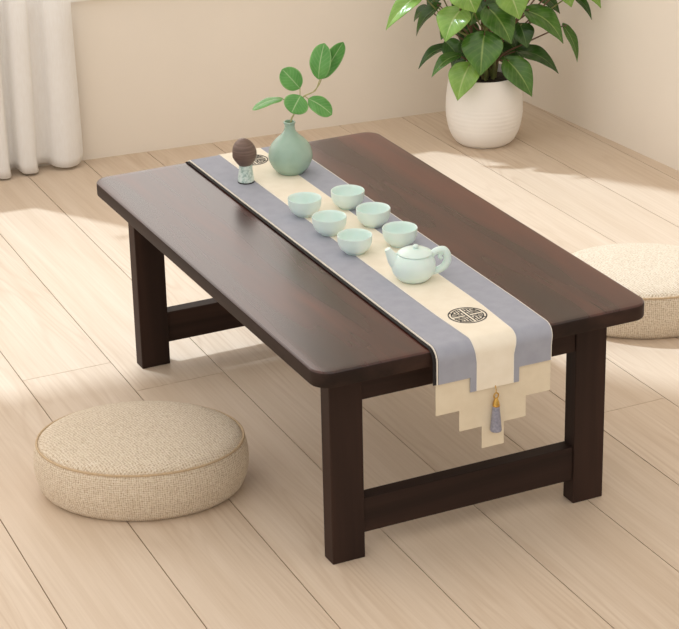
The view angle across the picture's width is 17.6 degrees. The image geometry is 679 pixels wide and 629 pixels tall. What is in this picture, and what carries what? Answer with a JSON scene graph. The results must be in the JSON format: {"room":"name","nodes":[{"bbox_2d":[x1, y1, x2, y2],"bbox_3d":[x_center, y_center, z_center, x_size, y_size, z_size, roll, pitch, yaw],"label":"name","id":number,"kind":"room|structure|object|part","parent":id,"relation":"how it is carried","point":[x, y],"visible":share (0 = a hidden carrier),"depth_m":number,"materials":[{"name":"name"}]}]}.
{"room":"tea room","nodes":[
{"label":"tea room","id":0,"kind":"room"},
{"bbox_2d":[11,0,523,169],"bbox_3d":[-1.474,-3.322,4.881,4.440,6.550,0.120,-9,24,-18],"label":"wall","id":1,"kind":"structure","parent":0,"point":[152,75],"depth_m":6.37,"materials":[{"name":"paint"}]},
{"bbox_2d":[0,0,82,178],"bbox_3d":[-0.960,-0.832,5.999,0.606,0.960,0.057,-9,24,-18],"label":"curtain","id":2,"kind":"object","parent":1,"relation":"hanging from","point":[40,121],"visible":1,"depth_m":6.13,"materials":[{"name":"white fabric"}]},
{"bbox_2d":[0,101,678,628],"bbox_3d":[-0.338,0.343,4.519,4.246,0.050,4.350,-12,25,-23],"label":"floor","id":3,"kind":"structure","parent":0,"point":[538,558],"depth_m":4.55,"materials":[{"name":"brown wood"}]},
{"bbox_2d":[33,401,248,521],"bbox_3d":[-0.400,0.285,4.426,0.443,0.132,0.358,-1,23,0],"label":"floor cushion","id":4,"kind":"object","parent":3,"relation":"on","point":[131,461],"visible":1,"depth_m":4.32,"materials":[{"name":"fabric"}]},
{"bbox_2d":[97,132,643,564],"bbox_3d":[0.026,0.037,4.600,0.700,0.434,1.184,-12,25,-23],"label":"coffee table","id":5,"kind":"object","parent":3,"relation":"on","point":[255,279],"visible":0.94,"depth_m":4.29,"materials":[{"name":"brown wood"}]},
{"bbox_3d":[-0.428,-0.073,4.923,0.068,0.402,0.038,-12,25,-23],"label":"leg","id":6,"kind":"part","parent":5,"relation":"part of","materials":[{"name":"brown wood"}]},
{"bbox_3d":[0.006,0.275,4.086,0.068,0.402,0.038,-12,25,-23],"label":"leg","id":7,"kind":"part","parent":5,"relation":"part of","materials":[{"name":"brown wood"}]},
{"bbox_2d":[185,146,552,447],"bbox_3d":[0.029,-0.064,4.548,0.253,0.223,1.224,-12,25,-23],"label":"table runner","id":8,"kind":"object","parent":5,"relation":"on","point":[489,351],"visible":0.82,"depth_m":4.14,"materials":[{"name":"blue fabric"}]},
{"bbox_2d":[232,138,256,184],"bbox_3d":[-0.207,-0.337,4.793,0.054,0.100,0.053,-1,23,0],"label":"ornament","id":9,"kind":"object","parent":8,"relation":"on","point":[244,152],"visible":1,"depth_m":4.77,"materials":[{"name":"wood"}]},
{"bbox_2d":[268,119,312,175],"bbox_3d":[-0.109,-0.371,4.843,0.098,0.117,0.098,-12,25,-23],"label":"vase","id":10,"kind":"object","parent":8,"relation":"on","point":[290,153],"visible":1,"depth_m":4.82,"materials":[{"name":"green ceramic"}]},
{"bbox_2d":[252,42,344,122],"bbox_3d":[-0.088,-0.484,4.785,0.207,0.220,0.051,-2,23,-1],"label":"leafy sprig","id":11,"kind":"object","parent":10,"relation":"in","point":[324,61],"visible":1,"depth_m":4.78,"materials":[{"name":"green plant"}]},
{"bbox_2d":[287,192,321,217],"bbox_3d":[-0.073,-0.228,4.607,0.072,0.038,0.072,12,26,27],"label":"teacup","id":12,"kind":"object","parent":8,"relation":"on","point":[302,204],"visible":0.98,"depth_m":4.59,"materials":[{"name":"green ceramic"}]},
{"bbox_2d":[312,210,346,235],"bbox_3d":[-0.021,-0.185,4.504,0.072,0.038,0.072,-16,27,-31],"label":"teacup","id":13,"kind":"object","parent":8,"relation":"on","point":[325,222],"visible":0.98,"depth_m":4.49,"materials":[{"name":"green ceramic"}]},
{"bbox_2d":[331,184,364,209],"bbox_3d":[0.018,-0.245,4.644,0.072,0.038,0.072,11,26,27],"label":"teacup","id":14,"kind":"object","parent":8,"relation":"on","point":[346,197],"visible":0.98,"depth_m":4.63,"materials":[{"name":"green ceramic"}]},
{"bbox_2d":[337,228,372,255],"bbox_3d":[0.031,-0.143,4.403,0.072,0.038,0.072,13,27,31],"label":"teacup","id":15,"kind":"object","parent":8,"relation":"on","point":[353,241],"visible":1,"depth_m":4.39,"materials":[{"name":"green ceramic"}]},
{"bbox_2d":[356,202,390,227],"bbox_3d":[0.070,-0.203,4.542,0.072,0.038,0.072,14,27,31],"label":"teacup","id":16,"kind":"object","parent":8,"relation":"on","point":[369,214],"visible":1,"depth_m":4.53,"materials":[{"name":"green ceramic"}]},
{"bbox_2d":[382,221,417,247],"bbox_3d":[0.122,-0.159,4.436,0.072,0.038,0.072,4,24,13],"label":"teacup","id":17,"kind":"object","parent":8,"relation":"on","point":[398,234],"visible":1,"depth_m":4.42,"materials":[{"name":"green ceramic"}]},
{"bbox_2d":[385,244,451,283],"bbox_3d":[0.152,-0.103,4.261,0.096,0.072,0.101,18,30,38],"label":"teapot","id":18,"kind":"object","parent":8,"relation":"on","point":[412,264],"visible":1,"depth_m":4.24,"materials":[{"name":"green ceramic"}]},
{"bbox_3d":[0.111,-0.109,4.256,0.039,0.049,0.035,10,26,25],"label":"spout","id":19,"kind":"part","parent":18,"relation":"part of","materials":[{"name":"green ceramic"}]},
{"bbox_3d":[0.146,-0.123,4.251,0.068,0.013,0.068,-3,23,-5],"label":"lid","id":20,"kind":"part","parent":18,"relation":"part of","materials":[{"name":"green ceramic"}]},
{"bbox_3d":[0.196,-0.106,4.264,0.044,0.058,0.016,-3,23,-5],"label":"handle","id":21,"kind":"part","parent":18,"relation":"part of","materials":[{"name":"green ceramic"}]},
{"bbox_3d":[0.480,0.177,4.290,0.068,0.402,0.038,-12,25,-23],"label":"leg","id":22,"kind":"part","parent":5,"relation":"part of","materials":[{"name":"brown wood"}]},
{"bbox_2d":[386,0,600,148],"bbox_3d":[0.427,-0.800,6.260,0.600,0.649,0.260,-8,24,-14],"label":"potted plant","id":23,"kind":"object","parent":3,"relation":"on","point":[484,98],"visible":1,"depth_m":6.24,"materials":[{"name":"green plant"}]},
{"bbox_3d":[0.419,-0.602,6.361,0.224,0.206,0.224,-12,25,-23],"label":"pot","id":24,"kind":"part","parent":23,"relation":"part of","materials":[{"name":"white ceramic"}]},
{"bbox_2d":[571,243,678,338],"bbox_3d":[0.713,-0.066,5.187,0.451,0.132,0.365,-1,23,0],"label":"floor cushion","id":25,"kind":"object","parent":3,"relation":"on","point":[650,271],"visible":0.57,"depth_m":5.08,"materials":[{"name":"fabric"}]},
{"bbox_2d":[523,0,678,170],"bbox_3d":[1.582,-2.939,3.826,0.120,6.550,4.220,-14,26,-27],"label":"wall","id":26,"kind":"structure","parent":0,"point":[622,87],"depth_m":6.27,"materials":[{"name":"paint"}]}
]}

